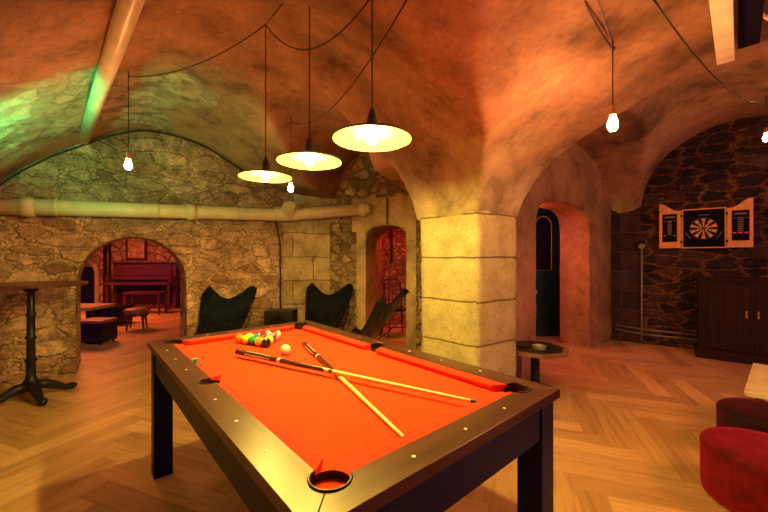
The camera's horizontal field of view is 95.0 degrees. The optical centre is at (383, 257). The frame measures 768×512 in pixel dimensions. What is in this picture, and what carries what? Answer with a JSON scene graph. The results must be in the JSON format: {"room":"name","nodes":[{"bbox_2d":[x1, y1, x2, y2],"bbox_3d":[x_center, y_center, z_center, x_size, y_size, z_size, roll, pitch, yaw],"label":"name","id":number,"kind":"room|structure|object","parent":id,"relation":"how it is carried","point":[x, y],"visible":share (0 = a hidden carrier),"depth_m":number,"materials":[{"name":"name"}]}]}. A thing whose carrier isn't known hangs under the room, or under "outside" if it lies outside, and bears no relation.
{"room":"games hall","nodes":[
{"label":"games hall","id":0,"kind":"room"},
{"bbox_2d":[84,239,175,302],"bbox_3d":[-6.050,0.059,9.598,6.700,2.502,0.312,0,0,0],"label":"wall","id":1,"kind":"structure","parent":0,"point":[155,253],"depth_m":9.45,"materials":[{"name":"stone"}]},
{"bbox_2d":[81,267,93,302],"bbox_3d":[-7.950,0.775,9.390,0.480,1.070,0.060,0,0,0],"label":"door","id":2,"kind":"structure","parent":1,"relation":"in","point":[87,291],"depth_m":9.36,"materials":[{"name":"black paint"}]},
{"bbox_2d":[87,259,98,302],"bbox_3d":[-7.949,0.663,9.390,0.688,1.294,0.110,0,0,0],"label":"trim","id":3,"kind":"structure","parent":1,"relation":"attached to","point":[94,266],"depth_m":9.35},
{"bbox_2d":[103,243,110,302],"bbox_3d":[-7.367,0.110,9.360,0.182,2.400,0.080,0,0,0],"label":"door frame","id":4,"kind":"structure","parent":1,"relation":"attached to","point":[109,244],"depth_m":9.34,"materials":[{"name":"brown wood"}]},
{"bbox_2d":[125,239,146,259],"bbox_3d":[-6.620,-0.270,9.400,0.550,0.660,0.030,0,0,0],"label":"picture frame","id":5,"kind":"object","parent":1,"relation":"attached to","point":[135,249],"visible":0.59,"depth_m":9.40,"materials":[{"name":"brown wood"}]},
{"bbox_2d":[128,239,143,257],"bbox_3d":[-6.620,-0.270,9.408,0.460,0.570,0.010,0,0,0],"label":"picture","id":6,"kind":"object","parent":5,"relation":"attached to","point":[135,246],"depth_m":9.40},
{"bbox_2d":[0,129,282,386],"bbox_3d":[-3.124,-0.395,4.530,3.526,3.410,0.660,0,0,-37],"label":"wall","id":7,"kind":"structure","parent":0,"point":[229,257],"depth_m":4.18,"materials":[{"name":"beige stone"}]},
{"bbox_2d":[0,130,265,185],"bbox_3d":[-2.911,-0.924,4.263,2.962,1.265,0.020,0,0,-37],"label":"cable","id":8,"kind":"object","parent":7,"relation":"attached to","point":[96,140],"visible":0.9,"depth_m":4.03,"materials":[{"name":"black rubber"}]},
{"bbox_2d":[0,197,371,220],"bbox_3d":[-2.191,-0.616,4.539,4.228,0.408,0.734,0,0,-26],"label":"drain pipe","id":9,"kind":"object","parent":7,"relation":"attached to","point":[23,206],"visible":1,"depth_m":4.25,"materials":[{"name":"beige metal"}]},
{"bbox_2d":[275,221,280,307],"bbox_3d":[-1.576,0.378,5.238,0.104,1.863,0.035,0,0,-39],"label":"pipe","id":10,"kind":"object","parent":7,"relation":"attached to","point":[275,221],"visible":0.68,"depth_m":5.26,"materials":[{"name":"metal"}]},
{"bbox_2d":[283,192,329,320],"bbox_3d":[-1.236,-0.392,5.638,0.705,3.403,0.461,0,0,-13],"label":"wall","id":11,"kind":"structure","parent":0,"point":[306,242],"depth_m":5.41,"materials":[{"name":"beige stone"}]},
{"bbox_2d":[338,150,405,188],"bbox_3d":[0.303,-1.027,5.082,1.050,1.172,2.552,0,0,-41],"label":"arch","id":12,"kind":"object","parent":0,"point":[355,153],"visible":0.01,"depth_m":5.30,"materials":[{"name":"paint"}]},
{"bbox_2d":[330,151,421,348],"bbox_3d":[0.096,-0.391,5.550,1.741,3.402,0.739,0,0,19],"label":"wall","id":13,"kind":"structure","parent":0,"point":[355,241],"depth_m":5.33,"materials":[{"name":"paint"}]},
{"bbox_2d":[386,197,387,223],"bbox_3d":[0.045,-0.685,5.140,0.022,0.391,0.044,0,0,0],"label":"pipe","id":14,"kind":"object","parent":13,"relation":"attached to","point":[386,197],"visible":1,"depth_m":5.13,"materials":[{"name":"metal"}]},
{"bbox_2d":[0,0,767,220],"bbox_3d":[-0.480,-0.763,2.105,4.050,1.760,8.609,0,0,-41],"label":"ceiling","id":15,"kind":"structure","parent":0,"point":[487,94],"depth_m":2.42,"materials":[{"name":"paint"}]},
{"bbox_2d":[79,0,144,144],"bbox_3d":[-1.785,-1.325,2.310,0.104,0.134,4.520,0,0,-44],"label":"ceiling pipe","id":16,"kind":"object","parent":15,"relation":"attached to","point":[126,13],"visible":0.95,"depth_m":2.27,"materials":[{"name":"white metal"}]},
{"bbox_2d":[124,71,131,169],"bbox_3d":[-1.990,-1.066,2.740,0.052,0.768,0.052,0,0,0],"label":"hanging bulb","id":17,"kind":"object","parent":15,"relation":"hanging from","point":[128,165],"visible":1,"depth_m":2.74,"materials":[{"name":"white glass"}]},
{"bbox_2d":[126,152,130,159],"bbox_3d":[-1.990,-0.793,2.740,0.036,0.053,0.036,0,0,0],"label":"socket","id":18,"kind":"object","parent":17,"relation":"attached to","point":[128,154],"depth_m":2.73,"materials":[{"name":"gold metal"}]},
{"bbox_2d":[128,25,264,76],"bbox_3d":[-1.390,-1.462,2.545,1.264,0.193,0.008,0,0,18],"label":"cable","id":19,"kind":"object","parent":15,"relation":"hanging from","point":[263,25],"visible":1,"depth_m":2.51,"materials":[{"name":"black rubber"}]},
{"bbox_2d":[238,25,291,182],"bbox_3d":[-0.790,-1.032,2.350,0.344,1.036,0.344,0,0,0],"label":"pendant lamp","id":20,"kind":"object","parent":15,"relation":"hanging from","point":[265,175],"visible":1,"depth_m":2.35,"materials":[{"name":"metal"}]},
{"bbox_2d":[262,156,269,172],"bbox_3d":[-0.790,-0.624,2.350,0.052,0.102,0.052,0,0,0],"label":"socket","id":21,"kind":"object","parent":20,"relation":"attached to","point":[265,164],"depth_m":2.33,"materials":[{"name":"metal"}]},
{"bbox_2d":[265,3,283,24],"bbox_3d":[-0.610,-1.482,2.075,0.008,0.152,0.659,0,0,-33],"label":"cable","id":22,"kind":"object","parent":15,"relation":"hanging from","point":[282,3],"visible":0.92,"depth_m":2.17,"materials":[{"name":"black rubber"}]},
{"bbox_2d":[276,6,341,169],"bbox_3d":[-0.402,-0.992,1.900,0.344,0.996,0.344,0,0,0],"label":"pendant lamp","id":23,"kind":"object","parent":15,"relation":"hanging from","point":[309,159],"visible":1,"depth_m":1.90,"materials":[{"name":"metal"}]},
{"bbox_2d":[305,136,313,155],"bbox_3d":[-0.402,-0.604,1.900,0.052,0.102,0.052,0,0,0],"label":"socket","id":24,"kind":"object","parent":23,"relation":"attached to","point":[309,146],"depth_m":1.88,"materials":[{"name":"metal"}]},
{"bbox_2d":[266,0,369,49],"bbox_3d":[-0.422,-1.326,1.946,0.008,0.464,1.100,0,0,-42],"label":"cable","id":25,"kind":"object","parent":15,"relation":"hanging from","point":[365,4],"visible":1,"depth_m":1.77,"materials":[{"name":"black rubber"}]},
{"bbox_2d":[291,0,407,123],"bbox_3d":[-0.400,-1.154,2.440,0.008,0.339,2.167,0,0,-28],"label":"cable","id":26,"kind":"object","parent":15,"relation":"hanging from","point":[403,5],"visible":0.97,"depth_m":1.84,"materials":[{"name":"black rubber"}]},
{"bbox_2d":[288,117,293,191],"bbox_3d":[-0.900,-0.996,3.400,0.052,0.728,0.052,0,0,0],"label":"hanging bulb","id":27,"kind":"object","parent":26,"relation":"hanging from","point":[290,187],"visible":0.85,"depth_m":3.39,"materials":[{"name":"white glass"}]},
{"bbox_2d":[332,0,410,151],"bbox_3d":[-0.052,-0.842,1.540,0.344,0.696,0.344,0,0,0],"label":"pendant lamp","id":28,"kind":"object","parent":15,"relation":"hanging from","point":[370,136],"visible":1,"depth_m":1.54,"materials":[{"name":"metal"}]},
{"bbox_2d":[366,108,377,131],"bbox_3d":[-0.052,-0.604,1.540,0.052,0.102,0.052,0,0,0],"label":"socket","id":29,"kind":"object","parent":28,"relation":"attached to","point":[372,118],"depth_m":1.52,"materials":[{"name":"metal"}]},
{"bbox_2d":[584,1,612,48],"bbox_3d":[1.042,-1.168,1.725,0.522,0.090,0.008,0,0,-42],"label":"cable","id":30,"kind":"object","parent":15,"relation":"hanging from","point":[585,2],"visible":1,"depth_m":1.72,"materials":[{"name":"black rubber"}]},
{"bbox_2d":[597,0,612,46],"bbox_3d":[1.093,-1.160,1.740,0.006,0.065,0.429,0,0,42],"label":"cable","id":31,"kind":"object","parent":15,"relation":"hanging from","point":[597,0],"visible":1,"depth_m":1.74,"materials":[{"name":"black rubber"}]},
{"bbox_2d":[607,40,618,131],"bbox_3d":[1.235,-0.926,1.900,0.052,0.488,0.052,0,0,0],"label":"hanging bulb","id":32,"kind":"object","parent":15,"relation":"hanging from","point":[612,125],"visible":1,"depth_m":1.89,"materials":[{"name":"white glass"}]},
{"bbox_2d":[609,104,616,116],"bbox_3d":[1.235,-0.793,1.900,0.036,0.053,0.036,0,0,0],"label":"socket","id":33,"kind":"object","parent":32,"relation":"attached to","point":[612,109],"depth_m":1.89,"materials":[{"name":"gold metal"}]},
{"bbox_2d":[709,0,734,64],"bbox_3d":[1.605,-1.175,1.670,1.082,0.085,0.076,0,0,-45],"label":"duct","id":34,"kind":"object","parent":15,"relation":"attached to","point":[721,11],"visible":1,"depth_m":1.75,"materials":[{"name":"metal"}]},
{"bbox_2d":[738,0,763,48],"bbox_3d":[1.720,-1.195,1.650,0.848,0.050,0.085,0,0,-45],"label":"cable tray","id":35,"kind":"object","parent":15,"relation":"attached to","point":[750,12],"visible":1,"depth_m":1.75,"materials":[{"name":"black metal"}]},
{"bbox_2d":[763,12,767,20],"bbox_3d":[2.100,-1.185,1.699,0.608,0.029,0.067,0,0,5],"label":"pipe","id":36,"kind":"object","parent":35,"relation":"attached to","point":[765,16],"visible":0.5,"depth_m":1.72,"materials":[{"name":"white metal"}]},
{"bbox_2d":[0,307,767,511],"bbox_3d":[-1.117,1.312,3.480,18.254,0.004,14.204,0,0,0],"label":"floor","id":37,"kind":"structure","parent":0,"point":[629,418],"depth_m":2.53,"materials":[{"name":"brown wood"}]},
{"bbox_2d":[0,280,88,405],"bbox_3d":[-3.270,0.773,3.260,0.820,1.071,0.820,0,0,-6],"label":"bar table","id":38,"kind":"object","parent":37,"relation":"on","point":[31,384],"visible":1,"depth_m":3.23,"materials":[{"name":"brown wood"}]},
{"bbox_2d":[81,303,114,318],"bbox_3d":[-5.370,1.070,6.100,1.000,0.480,0.550,0,0,0],"label":"table","id":39,"kind":"object","parent":37,"relation":"on","point":[88,307],"visible":0.41,"depth_m":6.09,"materials":[{"name":"brown wood"}]},
{"bbox_2d":[81,317,117,344],"bbox_3d":[-4.420,1.127,5.420,0.410,0.365,0.328,0,0,0],"label":"ottoman","id":40,"kind":"object","parent":37,"relation":"on","point":[99,330],"visible":0.78,"depth_m":5.26,"materials":[{"name":"black leather"}]},
{"bbox_2d":[81,317,117,323],"bbox_3d":[-4.420,0.970,5.420,0.410,0.050,0.328,0,0,0],"label":"cushion","id":41,"kind":"object","parent":40,"relation":"on","point":[94,320],"depth_m":5.37,"materials":[{"name":"red leather"}]},
{"bbox_2d":[92,304,132,324],"bbox_3d":[-5.350,1.127,6.950,0.510,0.365,0.410,0,0,0],"label":"ottoman","id":42,"kind":"object","parent":37,"relation":"on","point":[118,309],"visible":0.49,"depth_m":6.76,"materials":[{"name":"black leather"}]},
{"bbox_2d":[102,304,132,308],"bbox_3d":[-5.350,0.970,6.950,0.510,0.050,0.410,0,0,0],"label":"cushion","id":43,"kind":"object","parent":42,"relation":"on","point":[117,306],"depth_m":6.94,"materials":[{"name":"black leather"}]},
{"bbox_2d":[123,307,149,330],"bbox_3d":[-4.520,1.114,6.440,0.410,0.392,0.410,0,0,-23],"label":"round stool","id":44,"kind":"object","parent":37,"relation":"on","point":[129,313],"visible":1,"depth_m":6.33,"materials":[{"name":"brown wood"}]},
{"bbox_2d":[104,262,179,309],"bbox_3d":[-6.150,0.705,9.055,1.680,1.190,0.610,0,0,0],"label":"upright piano","id":45,"kind":"object","parent":37,"relation":"on","point":[127,276],"visible":0.87,"depth_m":9.02,"materials":[{"name":"brown wood"}]},
{"bbox_2d":[122,291,167,314],"bbox_3d":[-5.550,1.050,8.200,0.850,0.510,0.320,0,0,0],"label":"piano bench","id":46,"kind":"object","parent":37,"relation":"on","point":[132,293],"visible":0.94,"depth_m":8.05,"materials":[{"name":"brown wood"}]},
{"bbox_2d":[180,286,256,336],"bbox_3d":[-2.053,0.845,4.394,0.712,0.928,0.774,0,0,-3],"label":"chair","id":47,"kind":"object","parent":37,"relation":"on","point":[218,313],"visible":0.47,"depth_m":4.57,"materials":[{"name":"black leather"}]},
{"bbox_2d":[264,308,297,325],"bbox_3d":[-1.401,1.010,4.779,0.380,0.600,0.301,0,0,3],"label":"speaker box","id":48,"kind":"object","parent":37,"relation":"on","point":[272,316],"visible":0.45,"depth_m":4.67,"materials":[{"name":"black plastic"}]},
{"bbox_2d":[266,316,288,325],"bbox_3d":[-1.408,0.990,4.648,0.300,0.440,0.006,0,0,3],"label":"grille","id":49,"kind":"object","parent":48,"relation":"attached to","point":[270,320],"depth_m":4.64,"materials":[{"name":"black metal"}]},
{"bbox_2d":[305,283,352,329],"bbox_3d":[-0.851,0.845,4.883,0.712,0.928,0.774,0,0,9],"label":"chair","id":50,"kind":"object","parent":37,"relation":"on","point":[321,308],"visible":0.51,"depth_m":5.06,"materials":[{"name":"black leather"}]},
{"bbox_2d":[147,320,559,511],"bbox_3d":[-0.380,0.908,1.758,1.090,0.805,1.990,0,0,-41],"label":"pool table","id":51,"kind":"object","parent":37,"relation":"on","point":[286,438],"visible":0.99,"depth_m":1.23,"materials":[{"name":"red fabric"}]},
{"bbox_2d":[174,344,220,379],"bbox_3d":[-0.980,0.528,1.813,0.049,0.032,0.785,0,0,-41],"label":"cushion","id":52,"kind":"object","parent":51,"relation":"on","point":[208,372],"depth_m":1.69,"materials":[{"name":"red fabric"}]},
{"bbox_2d":[202,380,220,383],"bbox_3d":[-0.723,0.587,1.459,0.083,0.130,0.083,0,0,-41],"label":"pocket","id":53,"kind":"object","parent":51,"relation":"on","point":[203,381],"depth_m":1.49,"materials":[{"name":"black leather"}]},
{"bbox_2d":[182,325,294,344],"bbox_3d":[-0.950,0.528,2.410,0.758,0.032,0.049,0,0,-41],"label":"cushion","id":54,"kind":"object","parent":51,"relation":"on","point":[209,339],"depth_m":2.32,"materials":[{"name":"red fabric"}]},
{"bbox_2d":[235,334,243,342],"bbox_3d":[-0.915,0.513,2.235,0.057,0.057,0.057,0,0,21],"label":"ball","id":55,"kind":"object","parent":51,"relation":"on","point":[238,337],"visible":0.81,"depth_m":2.21,"materials":[{"name":"orange plastic"}]},
{"bbox_2d":[241,335,249,343],"bbox_3d":[-0.864,0.513,2.208,0.057,0.057,0.057,0,0,28],"label":"ball","id":56,"kind":"object","parent":51,"relation":"on","point":[244,339],"visible":0.77,"depth_m":2.19,"materials":[{"name":"yellow plastic"}]},
{"bbox_2d":[248,336,256,344],"bbox_3d":[-0.813,0.513,2.181,0.057,0.057,0.057,0,0,-16],"label":"ball","id":57,"kind":"object","parent":51,"relation":"on","point":[251,339],"visible":0.89,"depth_m":2.16,"materials":[{"name":"green plastic"}]},
{"bbox_2d":[254,337,262,345],"bbox_3d":[-0.763,0.513,2.153,0.057,0.057,0.057,0,0,10],"label":"ball","id":58,"kind":"object","parent":51,"relation":"on","point":[258,340],"visible":0.73,"depth_m":2.13,"materials":[{"name":"orange plastic"}]},
{"bbox_2d":[261,338,270,346],"bbox_3d":[-0.712,0.513,2.126,0.057,0.057,0.057,0,0,23],"label":"ball","id":59,"kind":"object","parent":51,"relation":"on","point":[266,342],"visible":1,"depth_m":2.11,"materials":[{"name":"black plastic"}]},
{"bbox_2d":[265,336,273,343],"bbox_3d":[-0.714,0.513,2.184,0.057,0.057,0.057,0,0,8],"label":"ball","id":60,"kind":"object","parent":51,"relation":"on","point":[271,338],"visible":0.42,"depth_m":2.17,"materials":[{"name":"yellow plastic"}]},
{"bbox_2d":[217,382,322,474],"bbox_3d":[-0.406,0.528,1.156,0.049,0.032,0.785,0,0,-41],"label":"cushion","id":61,"kind":"object","parent":51,"relation":"on","point":[309,459],"depth_m":1.04,"materials":[{"name":"red fabric"}]},
{"bbox_2d":[280,344,290,354],"bbox_3d":[-0.550,0.513,1.965,0.057,0.057,0.057,0,0,32],"label":"cue ball","id":62,"kind":"object","parent":51,"relation":"on","point":[285,349],"visible":1,"depth_m":1.95,"materials":[{"name":"white plastic"}]},
{"bbox_2d":[295,324,304,328],"bbox_3d":[-0.635,0.587,2.701,0.098,0.130,0.098,0,0,-41],"label":"pocket","id":63,"kind":"object","parent":51,"relation":"on","point":[297,326],"depth_m":2.73,"materials":[{"name":"black plastic"}]},
{"bbox_2d":[310,470,349,484],"bbox_3d":[-0.125,0.587,0.815,0.098,0.130,0.098,0,0,-41],"label":"pocket","id":64,"kind":"object","parent":51,"relation":"on","point":[330,477],"depth_m":0.85,"materials":[{"name":"black plastic"}]},
{"bbox_2d":[303,325,370,349],"bbox_3d":[-0.354,0.528,2.360,0.049,0.032,0.785,0,0,-41],"label":"cushion","id":65,"kind":"object","parent":51,"relation":"on","point":[358,344],"depth_m":2.29,"materials":[{"name":"red fabric"}]},
{"bbox_2d":[302,341,403,436],"bbox_3d":[-0.208,0.532,1.591,0.029,0.029,1.283,0,0,-26],"label":"pool cue","id":66,"kind":"object","parent":51,"relation":"on","point":[305,344],"visible":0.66,"depth_m":1.39,"materials":[{"name":"beige wood"}]},
{"bbox_2d":[235,349,476,402],"bbox_3d":[-0.235,0.514,1.587,1.309,0.029,0.029,0,0,30],"label":"pool cue","id":67,"kind":"object","parent":51,"relation":"on","point":[237,351],"visible":1,"depth_m":1.55,"materials":[{"name":"beige wood"}]},
{"bbox_2d":[371,345,381,351],"bbox_3d":[-0.037,0.587,2.057,0.083,0.130,0.083,0,0,-41],"label":"pocket","id":68,"kind":"object","parent":51,"relation":"on","point":[373,347],"depth_m":2.09,"materials":[{"name":"black plastic"}]},
{"bbox_2d":[350,392,511,473],"bbox_3d":[0.190,0.528,1.106,0.758,0.032,0.049,0,0,-41],"label":"cushion","id":69,"kind":"object","parent":51,"relation":"on","point":[368,459],"depth_m":1.02,"materials":[{"name":"red fabric"}]},
{"bbox_2d":[376,347,506,391],"bbox_3d":[0.220,0.528,1.703,0.049,0.032,0.785,0,0,-41],"label":"cushion","id":70,"kind":"object","parent":51,"relation":"on","point":[478,381],"depth_m":1.62,"materials":[{"name":"red fabric"}]},
{"bbox_2d":[504,386,527,392],"bbox_3d":[0.520,0.587,1.379,0.098,0.130,0.098,0,0,-41],"label":"pocket","id":71,"kind":"object","parent":51,"relation":"on","point":[509,389],"depth_m":1.42,"materials":[{"name":"black plastic"}]},
{"bbox_2d":[351,289,409,339],"bbox_3d":[-0.183,0.845,4.191,0.774,0.928,0.712,0,0,27],"label":"chair","id":72,"kind":"object","parent":37,"relation":"on","point":[381,312],"visible":0.55,"depth_m":4.07,"materials":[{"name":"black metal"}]},
{"bbox_2d":[382,277,405,337],"bbox_3d":[0.197,0.826,5.960,0.400,0.971,0.420,0,0,-17],"label":"chair","id":73,"kind":"object","parent":37,"relation":"on","point":[399,308],"visible":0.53,"depth_m":6.08,"materials":[{"name":"black metal"}]},
{"bbox_2d":[421,211,516,376],"bbox_3d":[0.785,-0.340,3.285,0.570,3.300,0.692,0,0,-45],"label":"column","id":74,"kind":"structure","parent":37,"relation":"on","point":[469,264],"depth_m":3.07,"materials":[{"name":"beige stone"}]},
{"bbox_2d":[516,340,568,386],"bbox_3d":[1.490,1.095,3.470,0.573,0.431,0.573,0,0,31],"label":"side table","id":75,"kind":"object","parent":37,"relation":"on","point":[552,351],"visible":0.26,"depth_m":3.40,"materials":[{"name":"dark brown wood"},{"name":"black cast iron"}]},
{"bbox_2d":[516,343,530,347],"bbox_3d":[1.380,0.874,3.500,0.156,0.010,0.156,0,0,0],"label":"coaster","id":76,"kind":"object","parent":75,"relation":"on","point":[522,345],"visible":0.89,"depth_m":3.48,"materials":[{"name":"brown wood"}]},
{"bbox_2d":[532,344,546,349],"bbox_3d":[1.500,0.864,3.400,0.130,0.030,0.130,0,0,0],"label":"ashtray","id":77,"kind":"object","parent":75,"relation":"on","point":[535,346],"visible":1,"depth_m":3.38,"materials":[{"name":"grey glass"}]},
{"bbox_2d":[693,276,767,364],"bbox_3d":[4.614,0.784,4.441,1.060,1.051,0.430,0,0,39],"label":"sideboard","id":78,"kind":"object","parent":37,"relation":"on","point":[732,312],"visible":1,"depth_m":4.41,"materials":[{"name":"brown wood"}]},
{"bbox_2d":[699,427,767,511],"bbox_3d":[2.020,1.154,1.860,0.529,0.304,0.529,0,0,-34],"label":"pouf","id":79,"kind":"object","parent":37,"relation":"on","point":[733,460],"visible":1,"depth_m":1.82,"materials":[{"name":"red fabric"}]},
{"bbox_2d":[716,397,767,432],"bbox_3d":[2.530,1.154,2.300,0.529,0.304,0.529,0,0,-34],"label":"pouf","id":80,"kind":"object","parent":37,"relation":"on","point":[746,413],"visible":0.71,"depth_m":2.32,"materials":[{"name":"fabric"}]},
{"bbox_2d":[744,363,767,400],"bbox_3d":[2.806,1.075,2.290,0.900,0.470,0.600,0,0,-41],"label":"coffee table","id":81,"kind":"object","parent":37,"relation":"on","point":[756,386],"visible":0.7,"depth_m":2.37,"materials":[{"name":"wood"}]},
{"bbox_2d":[382,229,405,320],"bbox_3d":[0.450,0.108,7.397,2.900,2.403,0.213,0,0,0],"label":"wall","id":82,"kind":"structure","parent":0,"point":[397,269],"depth_m":7.30,"materials":[{"name":"red stone"}]},
{"bbox_2d":[391,230,392,262],"bbox_3d":[0.160,-0.340,7.200,0.037,0.900,0.037,0,0,23],"label":"wall rail","id":83,"kind":"object","parent":82,"relation":"attached to","point":[391,230],"visible":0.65,"depth_m":7.18,"materials":[{"name":"black metal"}]},
{"bbox_2d":[516,205,521,377],"bbox_3d":[1.143,-0.390,4.359,0.300,3.400,1.289,0,0,-18],"label":"wall","id":84,"kind":"structure","parent":0,"point":[519,217],"depth_m":3.78,"materials":[{"name":"paint"}]},
{"bbox_2d":[522,143,610,373],"bbox_3d":[2.280,-0.392,4.804,3.099,3.403,0.436,0,0,-39],"label":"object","id":85,"kind":"structure","parent":84,"relation":"in","point":[583,214],"depth_m":5.15,"materials":[{"name":"paint"}]},
{"bbox_2d":[536,209,558,335],"bbox_3d":[2.503,0.250,5.820,0.820,2.100,0.130,0,0,-5],"label":"door","id":86,"kind":"structure","parent":85,"relation":"attached to","point":[547,222],"depth_m":5.85,"materials":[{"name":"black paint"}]},
{"bbox_2d":[539,207,559,333],"bbox_3d":[2.691,0.060,6.125,1.607,2.500,0.200,0,0,-5],"label":"wall","id":87,"kind":"structure","parent":0,"point":[539,207],"depth_m":6.06,"materials":[{"name":"paint"}]},
{"bbox_2d":[575,40,767,212],"bbox_3d":[3.906,-1.104,3.380,4.270,1.526,4.756,0,0,-41],"label":"ceiling","id":88,"kind":"structure","parent":0,"point":[626,157],"depth_m":4.35,"materials":[{"name":"paint"}]},
{"bbox_2d":[653,0,766,101],"bbox_3d":[2.465,-1.325,2.490,3.349,0.497,0.008,0,0,-37],"label":"cable","id":89,"kind":"object","parent":88,"relation":"hanging from","point":[654,1],"visible":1,"depth_m":1.84,"materials":[{"name":"black rubber"}]},
{"bbox_2d":[763,95,767,141],"bbox_3d":[3.800,-1.381,3.500,0.052,0.458,0.052,0,0,0],"label":"bulb","id":90,"kind":"object","parent":89,"relation":"hanging from","point":[765,137],"visible":1,"depth_m":3.50,"materials":[{"name":"white glass"}]},
{"bbox_2d":[611,115,767,349],"bbox_3d":[5.048,-0.443,4.745,3.400,3.505,0.433,0,0,39],"label":"wall","id":91,"kind":"structure","parent":0,"point":[725,164],"depth_m":5.07,"materials":[{"name":"brown stone"}]},
{"bbox_2d":[639,244,644,340],"bbox_3d":[3.919,0.525,5.350,0.078,1.470,0.080,0,0,39],"label":"conduit","id":92,"kind":"object","parent":91,"relation":"attached to","point":[641,246],"visible":1,"depth_m":5.33,"materials":[{"name":"metal"}]},
{"bbox_2d":[615,324,696,335],"bbox_3d":[4.076,1.075,5.211,1.101,0.057,0.027,0,0,39],"label":"pipe","id":93,"kind":"object","parent":91,"relation":"attached to","point":[615,324],"visible":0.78,"depth_m":5.22,"materials":[{"name":"metal"}]},
{"bbox_2d":[615,328,696,340],"bbox_3d":[4.076,1.145,5.211,1.101,0.057,0.027,0,0,39],"label":"pipe","id":94,"kind":"object","parent":91,"relation":"attached to","point":[615,328],"visible":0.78,"depth_m":5.21,"materials":[{"name":"metal"}]},
{"bbox_2d":[659,197,752,247],"bbox_3d":[4.426,-0.455,4.880,0.960,0.650,0.091,0,0,39],"label":"cabinet","id":95,"kind":"object","parent":91,"relation":"attached to","point":[703,227],"visible":1,"depth_m":4.83,"materials":[{"name":"brown wood"}]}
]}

